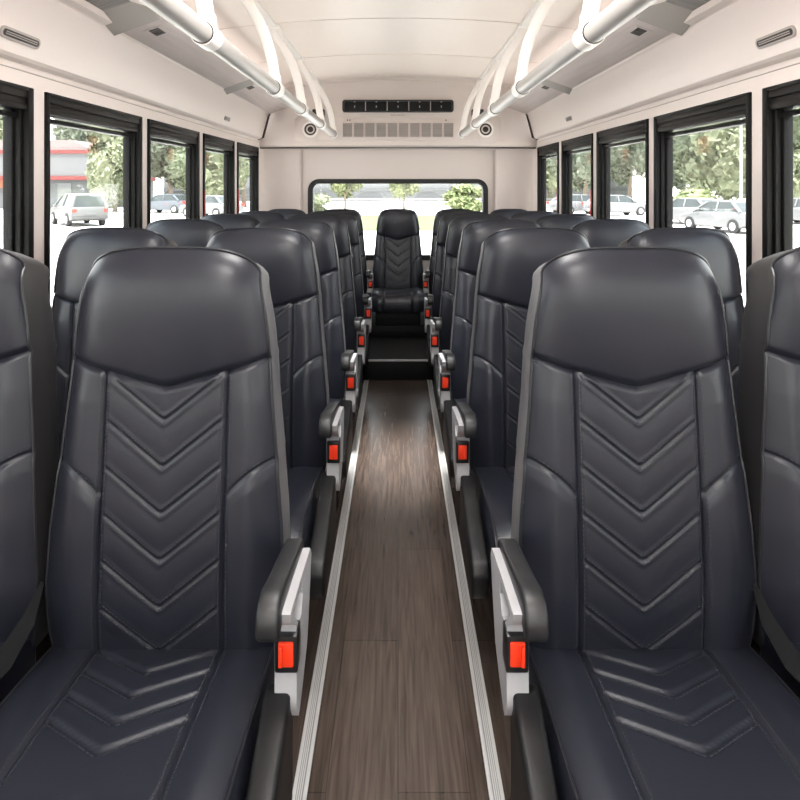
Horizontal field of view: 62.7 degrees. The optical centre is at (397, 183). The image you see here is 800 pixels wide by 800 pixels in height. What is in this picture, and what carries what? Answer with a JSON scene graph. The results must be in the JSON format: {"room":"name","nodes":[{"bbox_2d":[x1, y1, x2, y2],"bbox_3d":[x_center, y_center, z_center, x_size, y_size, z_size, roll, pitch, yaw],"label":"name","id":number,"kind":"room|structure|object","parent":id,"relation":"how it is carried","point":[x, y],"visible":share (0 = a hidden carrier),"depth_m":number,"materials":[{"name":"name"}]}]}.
{"room":"vehicle interior","nodes":[
{"label":"vehicle interior","id":0,"kind":"room"},
{"bbox_2d":[0,58,262,263],"bbox_3d":[-1.189,0.430,1.660,0.052,1.700,8.520,0,0,0],"label":"wall","id":1,"kind":"structure","parent":0,"point":[40,81],"depth_m":2.48,"materials":[{"name":"beige"}]},
{"bbox_2d":[0,80,33,258],"bbox_3d":[-1.185,0.079,1.645,0.065,0.763,0.870,0,0,0],"label":"window","id":2,"kind":"structure","parent":1,"relation":"in","point":[16,101],"depth_m":2.03,"materials":[{"name":"black metal"}]},
{"bbox_2d":[44,92,141,307],"bbox_3d":[-1.185,0.079,2.559,0.065,0.763,0.807,0,0,0],"label":"window","id":3,"kind":"structure","parent":1,"relation":"in","point":[56,106],"depth_m":2.59,"materials":[{"name":"black metal"}]},
{"bbox_2d":[147,119,199,224],"bbox_3d":[-1.185,0.079,3.429,0.065,0.763,0.778,0,0,0],"label":"window","id":4,"kind":"structure","parent":1,"relation":"in","point":[157,129],"depth_m":3.66,"materials":[{"name":"black metal"}]},
{"bbox_2d":[203,133,234,215],"bbox_3d":[-1.184,0.079,4.271,0.068,0.763,0.731,0,0,0],"label":"window","id":5,"kind":"structure","parent":1,"relation":"in","point":[209,141],"depth_m":4.58,"materials":[{"name":"black metal"}]},
{"bbox_2d":[237,142,258,213],"bbox_3d":[-1.184,0.079,5.089,0.068,0.763,0.702,0,0,0],"label":"window","id":6,"kind":"structure","parent":1,"relation":"in","point":[252,151],"depth_m":5.38,"materials":[{"name":"black"}]},
{"bbox_2d":[0,0,268,138],"bbox_3d":[-1.130,-0.493,1.420,0.140,0.254,8.040,0,0,0],"label":"wall","id":7,"kind":"structure","parent":0,"point":[75,45],"depth_m":2.54,"materials":[{"name":"beige plastic"}]},
{"bbox_2d":[0,25,40,48],"bbox_3d":[-1.113,-0.431,1.935,0.016,0.034,0.200,0,0,0],"label":"air vent","id":8,"kind":"object","parent":7,"relation":"in","point":[7,32],"visible":1,"depth_m":1.92,"materials":[{"name":"grey"}]},
{"bbox_2d":[36,380,759,799],"bbox_3d":[0.000,1.310,1.660,2.500,0.060,8.520,0,0,0],"label":"floor","id":9,"kind":"structure","parent":0,"point":[398,720],"depth_m":1.82,"materials":[{"name":"brown wood"}]},
{"bbox_2d":[0,248,59,702],"bbox_3d":[-0.917,0.696,1.107,0.485,1.169,0.699,0,0,0],"label":"passenger seat","id":10,"kind":"object","parent":9,"relation":"on","point":[29,415],"visible":0.98,"depth_m":1.28,"materials":[{"name":"black leather"}]},
{"bbox_2d":[0,640,35,702],"bbox_3d":[-0.926,0.938,1.022,0.446,0.211,0.529,0,0,0],"label":"seat cushion","id":11,"kind":"object","parent":10,"relation":"on","point":[25,660],"depth_m":1.21,"materials":[{"name":"black leather"}]},
{"bbox_2d":[52,227,177,458],"bbox_3d":[-0.927,0.710,1.942,0.466,1.140,0.699,0,0,0],"label":"passenger seat","id":12,"kind":"object","parent":9,"relation":"on","point":[81,248],"visible":0.11,"depth_m":2.10,"materials":[{"name":"black leather"}]},
{"bbox_2d":[0,246,311,799],"bbox_3d":[-0.420,0.702,1.107,0.530,1.157,0.713,0,0,0],"label":"passenger seat","id":13,"kind":"object","parent":9,"relation":"on","point":[177,581],"visible":1,"depth_m":1.23,"materials":[{"name":"black leather"}]},
{"bbox_2d":[0,646,274,799],"bbox_3d":[-0.449,0.950,1.022,0.446,0.211,0.529,0,0,0],"label":"seat cushion","id":14,"kind":"object","parent":13,"relation":"on","point":[84,722],"depth_m":1.04,"materials":[{"name":"black leather"}]},
{"bbox_2d":[146,219,224,246],"bbox_3d":[-0.927,0.715,2.632,0.466,1.131,0.699,0,0,0],"label":"passenger seat","id":15,"kind":"object","parent":9,"relation":"on","point":[184,232],"visible":0.04,"depth_m":2.79,"materials":[{"name":"black leather"}]},
{"bbox_2d":[200,214,259,228],"bbox_3d":[-0.927,0.721,3.377,0.466,1.118,0.699,0,0,0],"label":"passenger seat","id":16,"kind":"object","parent":9,"relation":"on","point":[226,221],"visible":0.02,"depth_m":3.54,"materials":[{"name":"black leather"}]},
{"bbox_2d":[238,211,285,221],"bbox_3d":[-0.927,0.730,4.167,0.466,1.101,0.699,0,0,0],"label":"passenger seat","id":17,"kind":"object","parent":9,"relation":"on","point":[262,216],"visible":0.02,"depth_m":4.34,"materials":[{"name":"black leather"}]},
{"bbox_2d":[206,227,343,598],"bbox_3d":[-0.426,0.710,1.942,0.530,1.140,0.713,0,0,0],"label":"passenger seat","id":18,"kind":"object","parent":9,"relation":"on","point":[313,424],"visible":0.26,"depth_m":2.08,"materials":[{"name":"black leather"}]},
{"bbox_2d":[287,467,324,547],"bbox_3d":[-0.455,0.967,1.857,0.446,0.211,0.529,0,0,0],"label":"seat cushion","id":19,"kind":"object","parent":18,"relation":"on","point":[304,483],"depth_m":1.82,"materials":[{"name":"black leather"}]},
{"bbox_2d":[255,219,357,477],"bbox_3d":[-0.426,0.715,2.632,0.530,1.131,0.713,0,0,0],"label":"passenger seat","id":20,"kind":"object","parent":9,"relation":"on","point":[341,362],"visible":0.14,"depth_m":2.78,"materials":[{"name":"black leather"}]},
{"bbox_2d":[325,398,340,472],"bbox_3d":[-0.455,0.976,2.546,0.446,0.211,0.529,0,0,0],"label":"armrest","id":21,"kind":"object","parent":20,"relation":"on","point":[331,399],"depth_m":2.74,"materials":[{"name":"plastic"}]},
{"bbox_2d":[287,214,365,409],"bbox_3d":[-0.426,0.721,3.377,0.530,1.118,0.713,0,0,0],"label":"passenger seat","id":22,"kind":"object","parent":9,"relation":"on","point":[354,326],"visible":0.08,"depth_m":3.53,"materials":[{"name":"black leather"}]},
{"bbox_2d":[292,380,368,799],"bbox_3d":[-0.206,1.277,0.885,0.032,0.006,6.770,0,0,0],"label":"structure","id":23,"kind":"structure","parent":9,"relation":"on","point":[304,764],"depth_m":1.83,"materials":[{"name":"silver metal"}]},
{"bbox_2d":[309,211,371,365],"bbox_3d":[-0.426,0.730,4.167,0.530,1.101,0.713,0,0,0],"label":"passenger seat","id":24,"kind":"object","parent":9,"relation":"on","point":[363,301],"visible":0.06,"depth_m":4.32,"materials":[{"name":"black leather"}]},
{"bbox_2d":[424,211,486,365],"bbox_3d":[0.426,0.730,4.167,0.530,1.101,0.713,0,0,0],"label":"passenger seat","id":25,"kind":"object","parent":9,"relation":"on","point":[431,301],"visible":0.07,"depth_m":4.32,"materials":[{"name":"black leather"}]},
{"bbox_2d":[427,380,504,799],"bbox_3d":[0.206,1.277,0.885,0.032,0.006,6.770,0,0,0],"label":"floor track","id":26,"kind":"structure","parent":9,"relation":"on","point":[492,770],"depth_m":1.83,"materials":[{"name":"silver metal"}]},
{"bbox_2d":[430,214,508,409],"bbox_3d":[0.426,0.721,3.377,0.530,1.118,0.713,0,0,0],"label":"passenger seat","id":27,"kind":"object","parent":9,"relation":"on","point":[441,326],"visible":0.11,"depth_m":3.53,"materials":[{"name":"black leather"}]},
{"bbox_2d":[438,219,540,477],"bbox_3d":[0.426,0.715,2.632,0.530,1.131,0.713,0,0,0],"label":"passenger seat","id":28,"kind":"object","parent":9,"relation":"on","point":[454,362],"visible":0.15,"depth_m":2.78,"materials":[{"name":"black leather"}]},
{"bbox_2d":[455,398,470,472],"bbox_3d":[0.455,0.976,2.546,0.446,0.211,0.529,0,0,0],"label":"armrest","id":29,"kind":"object","parent":28,"relation":"on","point":[464,399],"depth_m":2.73,"materials":[{"name":"plastic"}]},
{"bbox_2d":[452,227,589,598],"bbox_3d":[0.426,0.710,1.942,0.530,1.140,0.713,0,0,0],"label":"passenger seat","id":30,"kind":"object","parent":9,"relation":"on","point":[484,426],"visible":0.27,"depth_m":2.08,"materials":[{"name":"black leather"}]},
{"bbox_2d":[471,467,514,585],"bbox_3d":[0.455,0.967,1.857,0.446,0.211,0.529,0,0,0],"label":"seat cushion","id":31,"kind":"object","parent":30,"relation":"on","point":[497,488],"depth_m":1.81,"materials":[{"name":"black leather"}]},
{"bbox_2d":[510,211,557,221],"bbox_3d":[0.927,0.730,4.167,0.466,1.101,0.699,0,0,0],"label":"passenger seat","id":32,"kind":"object","parent":9,"relation":"on","point":[533,216],"visible":0.02,"depth_m":4.34,"materials":[{"name":"black leather"}]},
{"bbox_2d":[536,214,595,228],"bbox_3d":[0.927,0.721,3.377,0.466,1.118,0.699,0,0,0],"label":"passenger seat","id":33,"kind":"object","parent":9,"relation":"on","point":[569,221],"visible":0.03,"depth_m":3.54,"materials":[{"name":"black leather"}]},
{"bbox_2d":[571,219,649,246],"bbox_3d":[0.927,0.715,2.632,0.466,1.131,0.699,0,0,0],"label":"passenger seat","id":34,"kind":"object","parent":9,"relation":"on","point":[598,232],"visible":0.03,"depth_m":2.79,"materials":[{"name":"black leather"}]},
{"bbox_2d":[491,246,799,799],"bbox_3d":[0.432,0.702,1.107,0.530,1.157,0.713,0,0,0],"label":"passenger seat","id":35,"kind":"object","parent":9,"relation":"on","point":[624,601],"visible":1,"depth_m":1.23,"materials":[{"name":"black leather"}]},
{"bbox_2d":[529,646,799,799],"bbox_3d":[0.461,0.950,1.022,0.446,0.211,0.529,0,0,0],"label":"seat cushion","id":36,"kind":"object","parent":35,"relation":"on","point":[750,767],"depth_m":1.04,"materials":[{"name":"black leather"}]},
{"bbox_2d":[618,227,743,414],"bbox_3d":[0.927,0.710,1.942,0.466,1.140,0.699,0,0,0],"label":"passenger seat","id":37,"kind":"object","parent":9,"relation":"on","point":[716,246],"visible":0.12,"depth_m":2.10,"materials":[{"name":"black leather"}]},
{"bbox_2d":[737,246,799,698],"bbox_3d":[0.917,0.696,1.107,0.485,1.169,0.699,0,0,0],"label":"passenger seat","id":38,"kind":"object","parent":9,"relation":"on","point":[768,415],"visible":0.94,"depth_m":1.27,"materials":[{"name":"black leather"}]},
{"bbox_2d":[760,640,799,698],"bbox_3d":[0.926,0.938,1.022,0.446,0.211,0.529,0,0,0],"label":"seat cushion","id":39,"kind":"object","parent":38,"relation":"on","point":[768,653],"depth_m":1.22,"materials":[{"name":"black leather"}]},
{"bbox_2d":[181,0,614,87],"bbox_3d":[0.000,-0.841,1.660,2.400,0.159,8.520,0,0,0],"label":"ceiling","id":40,"kind":"structure","parent":0,"point":[338,40],"depth_m":3.67,"materials":[{"name":"white plastic"}]},
{"bbox_2d":[62,0,287,113],"bbox_3d":[-0.972,-0.695,1.450,0.207,0.270,8.100,0,0,0],"label":"luggage rack","id":41,"kind":"structure","parent":40,"relation":"attached to","point":[132,18],"depth_m":2.84,"materials":[{"name":"beige plastic"}]},
{"bbox_2d":[143,25,170,37],"bbox_3d":[-0.975,-0.620,2.660,0.070,0.032,0.120,0,0,0],"label":"vent","id":42,"kind":"object","parent":41,"relation":"attached to","point":[155,31],"depth_m":2.65,"materials":[{"name":"grey"}]},
{"bbox_2d":[139,0,337,137],"bbox_3d":[-0.588,-0.599,1.518,0.224,0.474,7.435,0,0,0],"label":"grab rail","id":43,"kind":"object","parent":40,"relation":"attached to","point":[201,26],"visible":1,"depth_m":2.54,"materials":[{"name":"silver metal"}]},
{"bbox_2d":[253,0,320,83],"bbox_3d":[-0.655,-0.828,1.410,0.046,0.017,8.020,0,0,0],"label":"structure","id":44,"kind":"structure","parent":40,"relation":"attached to","point":[269,21],"depth_m":3.56,"materials":[{"name":"white"}]},
{"bbox_2d":[475,0,542,83],"bbox_3d":[0.655,-0.828,1.410,0.046,0.017,8.020,0,0,0],"label":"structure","id":45,"kind":"structure","parent":40,"relation":"attached to","point":[526,21],"depth_m":3.56,"materials":[{"name":"white"}]},
{"bbox_2d":[458,0,656,137],"bbox_3d":[0.588,-0.599,1.518,0.224,0.474,7.435,0,0,0],"label":"grab rail","id":46,"kind":"object","parent":40,"relation":"attached to","point":[594,26],"visible":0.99,"depth_m":2.54,"materials":[{"name":"silver metal"}]},
{"bbox_2d":[508,0,733,113],"bbox_3d":[0.972,-0.695,1.450,0.207,0.270,8.100,0,0,0],"label":"luggage rack","id":47,"kind":"structure","parent":40,"relation":"attached to","point":[663,18],"depth_m":2.84,"materials":[{"name":"beige plastic"}]},
{"bbox_2d":[625,25,652,37],"bbox_3d":[0.975,-0.620,2.660,0.070,0.032,0.120,0,0,0],"label":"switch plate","id":48,"kind":"object","parent":47,"relation":"attached to","point":[638,31],"depth_m":2.65,"materials":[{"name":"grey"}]},
{"bbox_2d":[302,150,493,291],"bbox_3d":[0.000,0.180,5.890,2.500,2.200,0.060,0,0,0],"label":"wall","id":49,"kind":"structure","parent":0,"point":[316,164],"depth_m":5.86,"materials":[{"name":"beige plastic"}]},
{"bbox_2d":[263,149,301,210],"bbox_3d":[-1.030,0.415,5.710,0.340,1.470,0.320,0,0,0],"label":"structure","id":50,"kind":"structure","parent":49,"relation":"attached to","point":[282,168],"depth_m":5.79,"materials":[{"name":"beige plastic"}]},
{"bbox_2d":[259,80,536,149],"bbox_3d":[0.000,-0.584,5.650,2.330,0.572,0.460,0,0,0],"label":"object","id":51,"kind":"object","parent":49,"relation":"attached to","point":[371,114],"visible":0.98,"depth_m":5.47,"materials":[{"name":"beige plastic"}]},
{"bbox_2d":[298,116,318,140],"bbox_3d":[-0.749,-0.460,5.463,0.173,0.210,0.014,0,0,0],"label":"speaker","id":52,"kind":"object","parent":51,"relation":"attached to","point":[307,131],"visible":0.91,"depth_m":5.47},
{"bbox_2d":[342,122,352,137],"bbox_3d":[-0.421,-0.449,5.466,0.086,0.130,0.012,0,0,0],"label":"grille","id":53,"kind":"object","parent":51,"relation":"attached to","point":[347,127],"depth_m":5.47,"materials":[{"name":"beige"}]},
{"bbox_2d":[353,122,363,137],"bbox_3d":[-0.328,-0.449,5.466,0.086,0.130,0.012,0,0,0],"label":"grille","id":54,"kind":"object","parent":51,"relation":"attached to","point":[358,127],"depth_m":5.47,"materials":[{"name":"beige"}]},
{"bbox_2d":[365,122,374,137],"bbox_3d":[-0.234,-0.449,5.466,0.086,0.130,0.012,0,0,0],"label":"grille","id":55,"kind":"object","parent":51,"relation":"attached to","point":[369,126],"depth_m":5.47,"materials":[{"name":"beige"}]},
{"bbox_2d":[376,122,385,137],"bbox_3d":[-0.140,-0.449,5.466,0.086,0.130,0.012,0,0,0],"label":"grille","id":56,"kind":"object","parent":51,"relation":"attached to","point":[380,126],"depth_m":5.47,"materials":[{"name":"beige"}]},
{"bbox_2d":[387,122,397,137],"bbox_3d":[-0.047,-0.449,5.466,0.086,0.130,0.012,0,0,0],"label":"grille","id":57,"kind":"object","parent":51,"relation":"attached to","point":[392,127],"depth_m":5.47,"materials":[{"name":"beige"}]},
{"bbox_2d":[398,122,408,137],"bbox_3d":[0.047,-0.449,5.466,0.086,0.130,0.012,0,0,0],"label":"grille","id":58,"kind":"object","parent":51,"relation":"attached to","point":[403,127],"depth_m":5.47,"materials":[{"name":"beige"}]},
{"bbox_2d":[410,122,419,137],"bbox_3d":[0.140,-0.449,5.466,0.086,0.130,0.012,0,0,0],"label":"grille","id":59,"kind":"object","parent":51,"relation":"attached to","point":[414,126],"depth_m":5.47,"materials":[{"name":"beige"}]},
{"bbox_2d":[421,122,430,137],"bbox_3d":[0.234,-0.449,5.466,0.086,0.130,0.012,0,0,0],"label":"grille","id":60,"kind":"object","parent":51,"relation":"attached to","point":[425,126],"depth_m":5.47,"materials":[{"name":"beige"}]},
{"bbox_2d":[432,122,442,137],"bbox_3d":[0.328,-0.449,5.466,0.086,0.130,0.012,0,0,0],"label":"grille","id":61,"kind":"object","parent":51,"relation":"attached to","point":[437,127],"depth_m":5.47,"materials":[{"name":"beige"}]},
{"bbox_2d":[443,122,453,137],"bbox_3d":[0.421,-0.449,5.466,0.086,0.130,0.012,0,0,0],"label":"grille","id":62,"kind":"object","parent":51,"relation":"attached to","point":[448,127],"depth_m":5.47,"materials":[{"name":"beige"}]},
{"bbox_2d":[477,116,497,140],"bbox_3d":[0.749,-0.460,5.463,0.173,0.210,0.014,0,0,0],"label":"speaker","id":63,"kind":"object","parent":51,"relation":"attached to","point":[488,131],"visible":0.91,"depth_m":5.47},
{"bbox_2d":[308,179,487,259],"bbox_3d":[0.000,0.318,5.886,1.606,0.725,0.088,0,0,0],"label":"window","id":64,"kind":"structure","parent":49,"relation":"in","point":[313,183],"depth_m":5.84,"materials":[{"name":"black"}]},
{"bbox_2d":[494,149,532,210],"bbox_3d":[1.030,0.415,5.710,0.340,1.470,0.320,0,0,0],"label":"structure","id":65,"kind":"structure","parent":49,"relation":"attached to","point":[513,168],"depth_m":5.79,"materials":[{"name":"beige plastic"}]},
{"bbox_2d":[363,336,432,379],"bbox_3d":[0.000,1.213,5.096,2.340,0.134,1.648,0,0,0],"label":"step","id":66,"kind":"structure","parent":0,"point":[390,357],"depth_m":4.28,"materials":[{"name":"black rubber"}]},
{"bbox_2d":[369,312,426,335],"bbox_3d":[0.000,1.111,5.282,2.240,0.077,0.635,0,0,0],"label":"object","id":67,"kind":"structure","parent":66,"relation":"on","point":[375,330],"depth_m":4.96,"materials":[{"name":"black"}]},
{"bbox_2d":[270,209,305,218],"bbox_3d":[-0.929,0.639,5.233,0.452,0.869,0.664,0,0,0],"label":"passenger seat","id":68,"kind":"object","parent":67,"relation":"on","point":[286,213],"visible":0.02,"depth_m":5.39,"materials":[{"name":"black leather"}]},
{"bbox_2d":[324,209,372,319],"bbox_3d":[-0.450,0.639,5.233,0.514,0.869,0.678,0,0,0],"label":"passenger seat","id":69,"kind":"object","parent":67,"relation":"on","point":[366,273],"visible":0.09,"depth_m":5.39,"materials":[{"name":"black leather"}]},
{"bbox_2d":[371,209,424,325],"bbox_3d":[0.000,0.639,5.233,0.428,0.869,0.664,0,0,0],"label":"passenger seat","id":70,"kind":"object","parent":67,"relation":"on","point":[397,296],"visible":0.98,"depth_m":5.36,"materials":[{"name":"black leather"}]},
{"bbox_2d":[371,287,424,311],"bbox_3d":[0.000,0.916,5.152,0.409,0.196,0.502,0,0,0],"label":"seat cushion","id":71,"kind":"object","parent":70,"relation":"on","point":[384,299],"depth_m":4.91,"materials":[{"name":"black leather"}]},
{"bbox_2d":[423,209,471,319],"bbox_3d":[0.450,0.639,5.233,0.514,0.869,0.678,0,0,0],"label":"passenger seat","id":72,"kind":"object","parent":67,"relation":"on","point":[429,273],"visible":0.08,"depth_m":5.39,"materials":[{"name":"black leather"}]},
{"bbox_2d":[490,209,525,218],"bbox_3d":[0.929,0.639,5.233,0.452,0.869,0.664,0,0,0],"label":"passenger seat","id":73,"kind":"object","parent":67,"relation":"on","point":[509,213],"visible":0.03,"depth_m":5.39,"materials":[{"name":"black leather"}]},
{"bbox_2d":[527,0,799,138],"bbox_3d":[1.130,-0.493,1.420,0.140,0.254,8.040,0,0,0],"label":"wall","id":74,"kind":"structure","parent":0,"point":[720,45],"depth_m":2.53,"materials":[{"name":"beige plastic"}]},
{"bbox_2d":[755,25,796,48],"bbox_3d":[1.113,-0.431,1.935,0.016,0.034,0.200,0,0,0],"label":"air vent","id":75,"kind":"object","parent":74,"relation":"in","point":[788,32],"visible":1,"depth_m":1.92,"materials":[{"name":"grey"}]},
{"bbox_2d":[533,56,799,263],"bbox_3d":[1.189,0.430,1.660,0.052,1.700,8.520,0,0,0],"label":"wall","id":76,"kind":"structure","parent":0,"point":[755,81],"depth_m":2.46,"materials":[{"name":"beige"}]},
{"bbox_2d":[537,142,558,213],"bbox_3d":[1.184,0.079,5.089,0.068,0.763,0.702,0,0,0],"label":"window","id":77,"kind":"structure","parent":76,"relation":"in","point":[543,151],"depth_m":5.38,"materials":[{"name":"black"}]},
{"bbox_2d":[561,133,592,215],"bbox_3d":[1.184,0.079,4.271,0.068,0.763,0.731,0,0,0],"label":"window","id":78,"kind":"structure","parent":76,"relation":"in","point":[585,141],"depth_m":4.58,"materials":[{"name":"black"}]},
{"bbox_2d":[596,119,648,224],"bbox_3d":[1.185,0.079,3.429,0.065,0.763,0.778,0,0,0],"label":"window","id":79,"kind":"structure","parent":76,"relation":"in","point":[638,129],"depth_m":3.66,"materials":[{"name":"black metal"}]},
{"bbox_2d":[654,92,751,307],"bbox_3d":[1.185,0.079,2.559,0.065,0.763,0.807,0,0,0],"label":"window","id":80,"kind":"structure","parent":76,"relation":"in","point":[739,106],"depth_m":2.63,"materials":[{"name":"black metal"}]},
{"bbox_2d":[762,79,799,258],"bbox_3d":[1.185,0.079,1.645,0.065,0.763,0.870,0,0,0],"label":"window","id":81,"kind":"structure","parent":76,"relation":"in","point":[779,101],"depth_m":2.03,"materials":[{"name":"black"}]},
{"label":"outside","id":82,"kind":"structure","parent":0,"visible":0},
{"bbox_2d":[0,190,799,306],"bbox_3d":[0.000,2.250,80.000,320.000,0.100,320.000,0,0,0],"label":"ground","id":83,"kind":"structure","parent":82,"point":[59,231],"depth_m":37.49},
{"bbox_2d":[52,118,93,142],"bbox_3d":[-39.962,-4.929,83.749,8.751,14.292,10.173,0,0,-28],"label":"tree","id":84,"kind":"object","parent":83,"relation":"on","point":[60,133],"visible":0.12,"depth_m":79.71,"materials":[{"name":"green plant"}]},
{"bbox_2d":[0,140,155,208],"bbox_3d":[-43.953,-0.845,64.100,36.094,6.090,12.200,0,0,0],"label":"building","id":85,"kind":"structure","parent":83,"relation":"on","point":[68,159],"depth_m":58.20,"materials":[{"name":"grey"}]},
{"bbox_2d":[50,193,108,226],"bbox_3d":[-17.289,1.354,35.468,2.060,1.692,4.514,0,0,-41],"label":"car","id":86,"kind":"object","parent":83,"relation":"on","point":[86,207],"visible":1,"depth_m":34.07,"materials":[{"name":"grey paint"}]},
{"bbox_2d":[84,124,122,211],"bbox_3d":[-22.691,-2.566,52.030,4.486,9.552,5.058,0,0,-31],"label":"tree","id":87,"kind":"object","parent":83,"relation":"on","point":[105,164],"visible":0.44,"depth_m":50.33,"materials":[{"name":"green plant"}]},
{"bbox_2d":[151,137,179,193],"bbox_3d":[-26.978,-3.979,76.879,8.751,12.386,10.173,0,0,16],"label":"tree","id":88,"kind":"object","parent":83,"relation":"on","point":[159,152],"visible":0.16,"depth_m":75.21,"materials":[{"name":"green plant"}]},
{"bbox_2d":[151,194,185,213],"bbox_3d":[-17.559,1.479,49.983,4.398,1.442,2.000,0,0,20],"label":"car","id":89,"kind":"object","parent":83,"relation":"on","point":[160,202],"visible":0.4,"depth_m":49.08,"materials":[{"name":"grey paint"}]},
{"bbox_2d":[164,142,249,195],"bbox_3d":[-15.355,-3.095,53.780,6.212,10.613,7.003,0,0,0],"label":"tree","id":90,"kind":"object","parent":83,"relation":"on","point":[214,162],"visible":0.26,"depth_m":52.19,"materials":[{"name":"green plant"}]},
{"bbox_2d":[179,195,244,216],"bbox_3d":[-12.498,1.479,43.974,4.398,1.442,2.000,0,0,30],"label":"car","id":91,"kind":"object","parent":83,"relation":"on","point":[214,204],"visible":0.4,"depth_m":42.92,"materials":[{"name":"grey paint"}]},
{"bbox_2d":[241,154,249,206],"bbox_3d":[-14.287,-3.979,61.260,6.218,12.386,7.144,0,0,34],"label":"tree","id":92,"kind":"object","parent":83,"relation":"on","point":[243,195],"visible":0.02,"depth_m":61.80,"materials":[{"name":"green plant"}]},
{"bbox_2d":[314,193,330,211],"bbox_3d":[-6.548,1.459,51.793,2.714,1.630,2.616,0,0,0],"label":"shrub","id":93,"kind":"object","parent":83,"relation":"on","point":[320,199],"visible":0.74,"depth_m":51.18,"materials":[{"name":"green plant"}]},
{"bbox_2d":[329,184,363,208],"bbox_3d":[-4.267,-0.399,54.894,3.318,5.208,3.390,0,0,0],"label":"tree","id":94,"kind":"object","parent":83,"relation":"on","point":[345,190],"visible":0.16,"depth_m":54.90,"materials":[{"name":"green plant"}]},
{"bbox_2d":[239,198,553,206],"bbox_3d":[0.000,1.775,64.050,40.120,0.850,0.180,0,0,0],"label":"guard rail","id":95,"kind":"object","parent":83,"relation":"on","point":[356,199],"visible":0.23,"depth_m":63.95,"materials":[{"name":"grey"}]},
{"bbox_2d":[163,176,632,200],"bbox_3d":[0.000,0.100,88.925,60.000,4.200,10.150,0,0,0],"label":"building","id":96,"kind":"structure","parent":83,"relation":"on","point":[368,190],"depth_m":84.00,"materials":[{"name":"grey"}]},
{"bbox_2d":[361,215,434,230],"bbox_3d":[0.000,2.195,38.500,15.000,0.050,15.000,0,0,0],"label":"lawn","id":97,"kind":"structure","parent":83,"relation":"on","point":[369,222],"depth_m":36.98,"materials":[{"name":"beige"}]},
{"bbox_2d":[388,184,420,208],"bbox_3d":[0.506,-0.299,53.193,3.196,5.008,3.128,0,0,-25],"label":"tree","id":98,"kind":"object","parent":83,"relation":"on","point":[398,190],"visible":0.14,"depth_m":52.43,"materials":[{"name":"green plant"}]},
{"bbox_2d":[442,184,481,210],"bbox_3d":[5.103,1.020,50.024,3.796,2.602,3.140,0,0,30],"label":"shrub","id":99,"kind":"object","parent":83,"relation":"on","point":[458,197],"visible":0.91,"depth_m":49.31,"materials":[{"name":"green plant"}]},
{"bbox_2d":[546,160,578,200],"bbox_3d":[17.072,-5.214,73.567,8.560,14.858,7.593,0,0,-28],"label":"tree","id":100,"kind":"object","parent":83,"relation":"on","point":[551,181],"visible":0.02,"depth_m":72.38,"materials":[{"name":"green plant"}]},
{"bbox_2d":[546,194,589,213],"bbox_3d":[13.196,1.479,47.983,4.398,1.442,2.000,0,0,-20],"label":"car","id":101,"kind":"object","parent":83,"relation":"on","point":[577,199],"visible":0.4,"depth_m":47.13,"materials":[{"name":"grey paint"}]},
{"bbox_2d":[546,141,621,194],"bbox_3d":[16.667,-3.503,59.416,7.144,11.433,6.218,0,0,6],"label":"tree","id":102,"kind":"object","parent":83,"relation":"on","point":[581,162],"visible":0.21,"depth_m":58.10,"materials":[{"name":"green plant"}]},
{"bbox_2d":[581,195,644,215],"bbox_3d":[15.237,1.479,45.987,4.398,1.442,2.000,0,0,-15],"label":"car","id":103,"kind":"object","parent":83,"relation":"on","point":[624,204],"visible":0.61,"depth_m":45.31,"materials":[{"name":"grey paint"}]},
{"bbox_2d":[610,137,644,198],"bbox_3d":[28.516,-4.929,79.108,7.700,14.292,8.952,0,0,34],"label":"tree","id":104,"kind":"object","parent":83,"relation":"on","point":[621,169],"visible":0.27,"depth_m":77.51,"materials":[{"name":"green plant"}]},
{"bbox_2d":[673,130,688,191],"bbox_3d":[26.813,-3.979,60.253,7.938,12.386,6.909,0,0,37],"label":"tree","id":105,"kind":"object","parent":83,"relation":"on","point":[676,183],"visible":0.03,"depth_m":58.57,"materials":[{"name":"green plant"}]},
{"bbox_2d":[673,198,719,225],"bbox_3d":[16.098,1.479,35.953,2.000,1.442,4.398,0,0,-22],"label":"car","id":106,"kind":"object","parent":83,"relation":"on","point":[680,205],"visible":0.19,"depth_m":35.36,"materials":[{"name":"grey paint"}]},
{"bbox_2d":[673,188,720,199],"bbox_3d":[20.488,1.219,45.898,5.132,2.072,2.769,0,0,0],"label":"hedge","id":107,"kind":"object","parent":83,"relation":"on","point":[691,193],"visible":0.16,"depth_m":45.35,"materials":[{"name":"green plant"}]},
{"bbox_2d":[673,118,745,199],"bbox_3d":[25.582,-4.684,51.862,8.560,13.797,7.593,0,0,34],"label":"tree","id":108,"kind":"object","parent":83,"relation":"on","point":[708,160],"visible":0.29,"depth_m":50.48,"materials":[{"name":"green plant"}]},
{"bbox_2d":[679,200,745,233],"bbox_3d":[15.264,1.479,30.451,2.000,1.442,4.398,0,0,-16],"label":"car","id":109,"kind":"object","parent":83,"relation":"on","point":[729,214],"visible":0.55,"depth_m":29.84,"materials":[{"name":"grey paint"}]},
{"bbox_2d":[739,118,742,199],"bbox_3d":[20.915,-2.680,40.000,0.440,9.761,0.440,0,0,0],"label":"lamp post","id":110,"kind":"object","parent":83,"relation":"on","point":[741,126],"visible":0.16,"depth_m":39.94,"materials":[{"name":"grey"}]},
{"bbox_2d":[793,107,799,197],"bbox_3d":[27.650,-3.095,43.661,6.614,10.613,5.867,0,0,-40],"label":"tree","id":111,"kind":"object","parent":83,"relation":"on","point":[796,119],"visible":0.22,"depth_m":42.63,"materials":[{"name":"green plant"}]},
{"bbox_2d":[793,198,799,221],"bbox_3d":[22.289,1.479,35.950,2.000,1.442,4.398,0,0,-10],"label":"car","id":112,"kind":"object","parent":83,"relation":"on","point":[796,201],"visible":0.25,"depth_m":35.48,"materials":[{"name":"grey paint"}]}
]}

